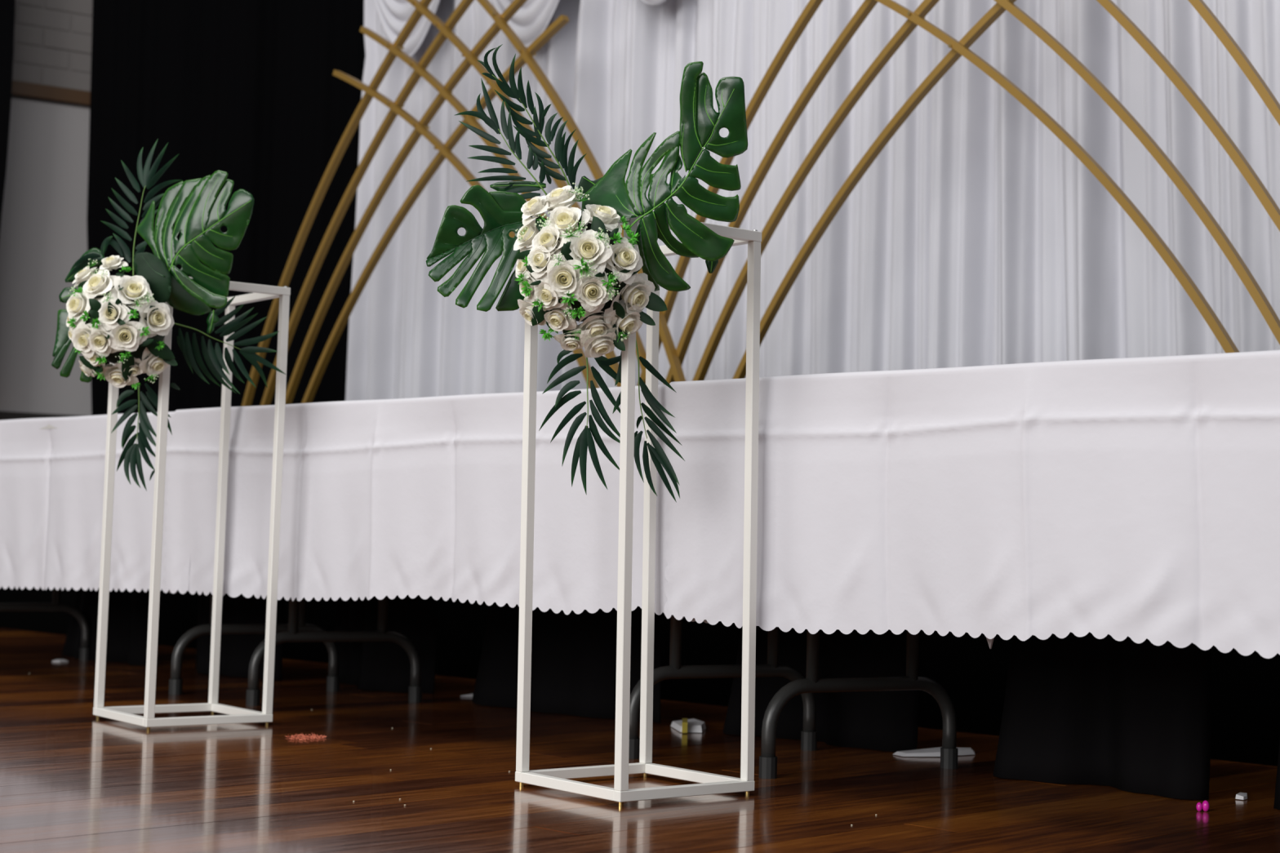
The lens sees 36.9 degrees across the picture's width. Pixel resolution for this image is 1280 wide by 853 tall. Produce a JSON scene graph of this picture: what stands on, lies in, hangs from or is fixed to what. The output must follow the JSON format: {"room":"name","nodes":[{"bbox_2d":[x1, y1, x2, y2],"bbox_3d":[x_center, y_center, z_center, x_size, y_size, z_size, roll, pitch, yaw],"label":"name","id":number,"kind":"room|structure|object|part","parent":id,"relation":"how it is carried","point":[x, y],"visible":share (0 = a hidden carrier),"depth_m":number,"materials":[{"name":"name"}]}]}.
{"room":"event space","nodes":[
{"label":"event space","id":0,"kind":"room"},
{"bbox_2d":[0,0,93,420],"bbox_3d":[-1.841,-1.639,8.683,4.400,3.332,0.132,4,-4,-32],"label":"wall","id":1,"kind":"structure","parent":0,"point":[43,233],"depth_m":8.14,"materials":[{"name":"grey paint"}]},
{"bbox_2d":[0,0,15,231],"bbox_3d":[-2.820,-1.268,7.723,0.591,2.432,0.019,1,-3,6],"label":"curtain","id":2,"kind":"object","parent":1,"relation":"hanging from","point":[7,7],"visible":1,"depth_m":7.71,"materials":[{"name":"black fabric"}]},
{"bbox_2d":[0,411,85,419],"bbox_3d":[-1.849,0.004,8.534,4.400,0.035,0.022,4,-4,-32],"label":"baseboard","id":3,"kind":"structure","parent":1,"relation":"attached to","point":[3,415],"depth_m":8.06,"materials":[{"name":"black"}]},
{"bbox_2d":[11,80,90,106],"bbox_3d":[-1.810,-1.375,8.608,4.400,0.060,0.035,4,-4,-32],"label":"trim","id":4,"kind":"structure","parent":1,"relation":"attached to","point":[23,89],"depth_m":8.15,"materials":[{"name":"brown wood"}]},
{"bbox_2d":[0,627,1279,852],"bbox_3d":[-0.018,0.708,3.966,18.000,0.061,20.000,1,-3,0],"label":"floor","id":5,"kind":"structure","parent":0,"point":[72,780],"depth_m":3.41,"materials":[{"name":"brown wood"}]},
{"bbox_2d":[51,659,68,662],"bbox_3d":[-1.861,0.754,6.175,0.050,0.003,0.102,2,-3,-6],"label":"cloth","id":6,"kind":"object","parent":5,"relation":"on","point":[55,660],"visible":1,"depth_m":6.15,"materials":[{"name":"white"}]},
{"bbox_2d":[0,424,339,694],"bbox_3d":[-1.549,0.372,5.732,1.697,0.733,0.748,-2,-5,44],"label":"folding table","id":7,"kind":"object","parent":5,"relation":"on","point":[175,682],"visible":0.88,"depth_m":5.29,"materials":[{"name":"grey metal"}]},
{"bbox_3d":[-1.996,0.641,6.144,0.474,0.151,0.027,3,-4,-31],"label":"leg frame","id":8,"kind":"part","parent":7,"relation":"part of","materials":[{"name":"grey metal"}]},
{"bbox_3d":[-1.883,0.312,6.228,0.025,0.538,0.025,1,-3,0],"label":"post","id":9,"kind":"part","parent":7,"relation":"part of","materials":[{"name":"grey metal"}]},
{"bbox_2d":[0,411,190,594],"bbox_3d":[-1.498,0.242,5.687,1.820,0.487,0.774,-2,-5,44],"label":"tablecloth","id":10,"kind":"object","parent":7,"relation":"on","point":[52,480],"visible":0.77,"depth_m":5.21,"materials":[{"name":"grey fabric"}]},
{"bbox_2d":[62,586,149,666],"bbox_3d":[-1.719,0.413,6.250,0.549,0.698,0.083,-1,-4,42],"label":"drape","id":11,"kind":"object","parent":7,"relation":"hanging from","point":[128,611],"visible":0.34,"depth_m":6.18,"materials":[{"name":"black fabric"}]},
{"bbox_3d":[-1.136,0.271,5.168,0.025,0.538,0.025,1,-3,0],"label":"post","id":12,"kind":"part","parent":7,"relation":"part of","materials":[{"name":"grey metal"}]},
{"bbox_2d":[195,591,284,679],"bbox_3d":[-1.247,0.400,5.819,0.121,0.698,0.536,4,-4,-42],"label":"drape","id":13,"kind":"object","parent":7,"relation":"hanging from","point":[237,651],"visible":0.3,"depth_m":5.73,"materials":[{"name":"black fabric"}]},
{"bbox_3d":[-1.040,0.612,5.214,0.474,0.151,0.027,3,-4,-31],"label":"leg frame","id":14,"kind":"part","parent":7,"relation":"part of","materials":[{"name":"grey metal"}]},
{"bbox_3d":[-0.926,0.284,5.298,0.025,0.538,0.025,1,-3,0],"label":"post","id":15,"kind":"part","parent":7,"relation":"part of","materials":[{"name":"grey metal"}]},
{"bbox_2d":[93,276,290,730],"bbox_3d":[-1.031,0.175,4.411,0.307,1.003,0.306,4,-4,-37],"label":"stand","id":16,"kind":"object","parent":5,"relation":"on","point":[261,292],"visible":0.77,"depth_m":4.39,"materials":[{"name":"white metal"}]},
{"bbox_3d":[-1.158,0.650,4.297,0.018,0.018,0.267,4,-4,-37],"label":"rail","id":17,"kind":"part","parent":16,"relation":"part of","materials":[{"name":"white metal"}]},
{"bbox_3d":[-1.133,0.662,4.496,0.303,0.018,0.018,4,-4,-37],"label":"rail","id":18,"kind":"part","parent":16,"relation":"part of","materials":[{"name":"white metal"}]},
{"bbox_2d":[51,139,286,491],"bbox_3d":[-1.060,-0.260,4.196,0.531,0.785,0.330,1,-3,0],"label":"flower arrangement","id":19,"kind":"object","parent":16,"relation":"on","point":[122,320],"visible":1,"depth_m":4.14,"materials":[{"name":"green plant"}]},
{"bbox_3d":[-0.959,0.654,4.271,0.303,0.018,0.018,4,-4,-37],"label":"rail","id":20,"kind":"part","parent":16,"relation":"part of","materials":[{"name":"white metal"}]},
{"bbox_3d":[-0.933,0.666,4.470,0.018,0.018,0.267,4,-4,-37],"label":"rail","id":21,"kind":"part","parent":16,"relation":"part of","materials":[{"name":"white metal"}]},
{"bbox_3d":[-0.929,-0.318,4.326,0.303,0.018,0.018,4,-4,-37],"label":"rail","id":22,"kind":"part","parent":16,"relation":"part of","materials":[{"name":"white metal"}]},
{"bbox_3d":[-0.903,-0.306,4.526,0.018,0.018,0.267,4,-4,-37],"label":"rail","id":23,"kind":"part","parent":16,"relation":"part of","materials":[{"name":"white metal"}]},
{"bbox_2d":[285,732,326,740],"bbox_3d":[-0.717,0.663,4.110,0.091,0.008,0.115,1,-3,0],"label":"tuft","id":24,"kind":"object","parent":5,"relation":"on","point":[313,735],"visible":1,"depth_m":4.11,"materials":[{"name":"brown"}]},
{"bbox_2d":[461,693,473,697],"bbox_3d":[-0.446,0.738,5.277,0.051,0.004,0.123,-1,-4,42],"label":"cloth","id":25,"kind":"object","parent":5,"relation":"on","point":[469,695],"visible":0.27,"depth_m":5.24,"materials":[{"name":"white fabric"}]},
{"bbox_2d":[245,595,817,759],"bbox_3d":[-0.333,0.335,4.537,1.697,0.733,0.748,-2,-5,44],"label":"folding table","id":26,"kind":"object","parent":5,"relation":"on","point":[675,670],"visible":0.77,"depth_m":4.12,"materials":[{"name":"grey metal"}]},
{"bbox_3d":[-0.877,0.262,4.904,0.025,0.538,0.025,1,-3,0],"label":"post","id":27,"kind":"part","parent":26,"relation":"part of","materials":[{"name":"grey metal"}]},
{"bbox_3d":[-0.781,0.604,4.950,0.474,0.151,0.027,3,-4,-31],"label":"leg frame","id":28,"kind":"part","parent":26,"relation":"part of","materials":[{"name":"grey metal"}]},
{"bbox_3d":[-0.667,0.275,5.033,0.025,0.538,0.025,1,-3,0],"label":"post","id":29,"kind":"part","parent":26,"relation":"part of","materials":[{"name":"grey metal"}]},
{"bbox_2d":[162,384,708,623],"bbox_3d":[-0.264,0.190,4.467,1.868,0.465,0.798,-2,-5,44],"label":"tablecloth","id":30,"kind":"object","parent":26,"relation":"on","point":[412,497],"visible":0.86,"depth_m":4.18,"materials":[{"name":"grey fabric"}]},
{"bbox_2d":[471,602,661,723],"bbox_3d":[-0.203,0.372,4.856,0.106,0.698,0.670,5,-5,-43],"label":"drape","id":31,"kind":"object","parent":26,"relation":"hanging from","point":[574,655],"visible":0.35,"depth_m":4.81,"materials":[{"name":"black fabric"}]},
{"bbox_3d":[0.080,0.234,3.974,0.025,0.538,0.025,1,-3,0],"label":"post","id":32,"kind":"part","parent":26,"relation":"part of","materials":[{"name":"grey metal"}]},
{"bbox_3d":[0.176,0.575,4.019,0.474,0.151,0.027,3,-4,-31],"label":"leg frame","id":33,"kind":"part","parent":26,"relation":"part of","materials":[{"name":"grey metal"}]},
{"bbox_3d":[0.290,0.246,4.103,0.025,0.538,0.025,1,-3,0],"label":"post","id":34,"kind":"part","parent":26,"relation":"part of","materials":[{"name":"grey metal"}]},
{"bbox_2d":[722,626,919,751],"bbox_3d":[0.401,0.356,4.306,0.525,0.698,0.103,-2,-5,44],"label":"drape","id":35,"kind":"object","parent":26,"relation":"hanging from","point":[887,721],"visible":0.35,"depth_m":4.21,"materials":[{"name":"black fabric"}]},
{"bbox_2d":[515,215,761,806],"bbox_3d":[-0.003,0.145,3.428,0.310,1.003,0.308,4,-4,-39],"label":"stand","id":36,"kind":"object","parent":5,"relation":"on","point":[710,784],"visible":0.71,"depth_m":3.41,"materials":[{"name":"white metal"}]},
{"bbox_3d":[-0.121,0.621,3.311,0.018,0.018,0.267,4,-4,-39],"label":"rail","id":37,"kind":"part","parent":36,"relation":"part of","materials":[{"name":"white metal"}]},
{"bbox_3d":[-0.100,0.633,3.511,0.303,0.018,0.018,4,-4,-39],"label":"rail","id":38,"kind":"part","parent":36,"relation":"part of","materials":[{"name":"white metal"}]},
{"bbox_2d":[426,44,747,502],"bbox_3d":[-0.099,-0.272,3.248,0.485,0.785,0.369,2,-3,-14],"label":"flower arrangement","id":39,"kind":"object","parent":36,"relation":"on","point":[571,268],"visible":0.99,"depth_m":3.20,"materials":[{"name":"green plant"}]},
{"bbox_3d":[-0.105,-0.351,3.366,0.018,0.018,0.267,4,-4,-39],"label":"rail","id":40,"kind":"part","parent":36,"relation":"part of","materials":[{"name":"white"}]},
{"bbox_3d":[0.079,0.625,3.290,0.303,0.018,0.018,4,-4,-39],"label":"rail","id":41,"kind":"part","parent":36,"relation":"part of","materials":[{"name":"white metal"}]},
{"bbox_3d":[0.100,0.636,3.490,0.018,0.018,0.267,4,-4,-39],"label":"rail","id":42,"kind":"part","parent":36,"relation":"part of","materials":[{"name":"white metal"}]},
{"bbox_3d":[0.095,-0.348,3.345,0.303,0.018,0.018,4,-4,-39],"label":"rail","id":43,"kind":"part","parent":36,"relation":"part of","materials":[{"name":"white metal"}]},
{"bbox_3d":[0.117,-0.336,3.545,0.018,0.018,0.267,4,-4,-39],"label":"rail","id":44,"kind":"part","parent":36,"relation":"part of","materials":[{"name":"white metal"}]},
{"bbox_2d":[670,718,706,733],"bbox_3d":[0.120,0.699,4.510,0.078,0.024,0.204,2,-3,-8],"label":"gift box","id":45,"kind":"object","parent":5,"relation":"on","point":[684,726],"visible":1,"depth_m":4.45,"materials":[{"name":"white"}]},
{"bbox_2d":[758,630,958,778],"bbox_3d":[0.883,0.298,3.343,1.697,0.733,0.748,-2,-5,44],"label":"folding table","id":46,"kind":"object","parent":5,"relation":"on","point":[811,683],"visible":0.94,"depth_m":3.73,"materials":[{"name":"grey metal"}]},
{"bbox_3d":[0.338,0.225,3.709,0.025,0.538,0.025,1,-3,0],"label":"post","id":47,"kind":"part","parent":46,"relation":"part of","materials":[{"name":"grey metal"}]},
{"bbox_3d":[0.435,0.567,3.755,0.474,0.151,0.027,3,-4,-31],"label":"leg frame","id":48,"kind":"part","parent":46,"relation":"part of","materials":[{"name":"grey metal"}]},
{"bbox_3d":[0.549,0.238,3.838,0.025,0.538,0.025,1,-3,0],"label":"post","id":49,"kind":"part","parent":46,"relation":"part of","materials":[{"name":"grey metal"}]},
{"bbox_2d":[663,350,1279,658],"bbox_3d":[0.970,0.150,3.252,1.842,0.470,0.818,-2,-5,44],"label":"tablecloth","id":50,"kind":"object","parent":46,"relation":"on","point":[1138,499],"visible":0.97,"depth_m":3.10,"materials":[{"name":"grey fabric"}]},
{"bbox_2d":[992,631,1211,799],"bbox_3d":[0.864,0.330,3.636,0.106,0.698,0.465,5,-5,-44],"label":"drape","id":51,"kind":"object","parent":46,"relation":"hanging from","point":[1126,715],"visible":0.38,"depth_m":3.63,"materials":[{"name":"black fabric"}]},
{"bbox_2d":[1273,742,1279,809],"bbox_3d":[1.336,0.311,3.095,0.711,0.698,0.127,-2,-5,43],"label":"drape","id":52,"kind":"object","parent":46,"relation":"hanging from","point":[1277,798],"visible":1,"depth_m":3.36,"materials":[{"name":"black fabric"}]},
{"bbox_2d":[893,746,974,756],"bbox_3d":[0.640,0.697,4.111,0.224,0.010,0.084,4,-4,-36],"label":"cloth","id":53,"kind":"object","parent":5,"relation":"on","point":[933,752],"visible":0.73,"depth_m":4.08,"materials":[{"name":"white fabric"}]},
{"bbox_2d":[1195,800,1208,811],"bbox_3d":[0.973,0.656,3.317,0.023,0.020,0.014,1,-3,0],"label":"trinket","id":54,"kind":"object","parent":5,"relation":"on","point":[1205,806],"visible":1,"depth_m":3.31,"materials":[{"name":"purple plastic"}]},
{"bbox_2d":[1235,792,1247,799],"bbox_3d":[1.103,0.675,3.509,0.019,0.008,0.069,0,-4,26],"label":"box","id":55,"kind":"object","parent":5,"relation":"on","point":[1242,796],"visible":1,"depth_m":3.49,"materials":[{"name":"white"}]},
{"bbox_3d":[1.319,0.496,7.804,11.500,0.868,5.260,-2,-5,44],"label":"stage platform","id":56,"kind":"object","parent":5,"relation":"on","visible":0},
{"bbox_2d":[86,0,365,415],"bbox_3d":[-1.567,-1.236,7.705,1.411,2.432,0.061,1,-3,8],"label":"stage curtain","id":57,"kind":"object","parent":56,"relation":"on","point":[249,91],"visible":0.47,"depth_m":7.70,"materials":[{"name":"black fabric"}]},
{"bbox_2d":[241,0,685,406],"bbox_3d":[-0.645,-0.913,6.332,2.266,1.688,0.065,-2,-5,44],"label":"arch","id":58,"kind":"object","parent":56,"relation":"on","point":[421,127],"visible":0.77,"depth_m":6.50,"materials":[{"name":"brown paint"}]},
{"bbox_2d":[345,0,1279,400],"bbox_3d":[1.040,-1.238,5.198,0.221,2.282,5.972,5,-5,-45],"label":"curtain","id":59,"kind":"object","parent":56,"relation":"on","point":[975,236],"visible":0.53,"depth_m":5.44,"materials":[{"name":"grey fabric"}]},
{"bbox_2d":[373,0,439,56],"bbox_3d":[-0.832,-1.935,6.909,0.057,1.230,0.882,5,-5,-45],"label":"swag","id":60,"kind":"object","parent":59,"relation":"hanging from","point":[393,15],"visible":0.67,"depth_m":6.89,"materials":[{"name":"grey fabric"}]},
{"bbox_2d":[491,0,559,47],"bbox_3d":[-0.379,-1.885,6.458,0.922,1.230,0.057,-2,-5,44],"label":"swag","id":61,"kind":"object","parent":59,"relation":"hanging from","point":[533,18],"visible":0.64,"depth_m":6.41,"materials":[{"name":"grey fabric"}]},
{"bbox_2d":[641,0,666,5],"bbox_3d":[0.052,-1.937,6.037,0.921,1.232,0.057,-2,-5,44],"label":"swag","id":62,"kind":"object","parent":59,"relation":"hanging from","point":[653,2],"visible":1,"depth_m":6.02,"materials":[{"name":"grey fabric"}]},
{"bbox_2d":[636,0,1279,386],"bbox_3d":[0.854,-0.898,4.854,2.380,1.565,0.065,-2,-5,44],"label":"arch","id":63,"kind":"object","parent":56,"relation":"on","point":[915,18],"visible":0.94,"depth_m":4.93,"materials":[{"name":"brown paint"}]}
]}

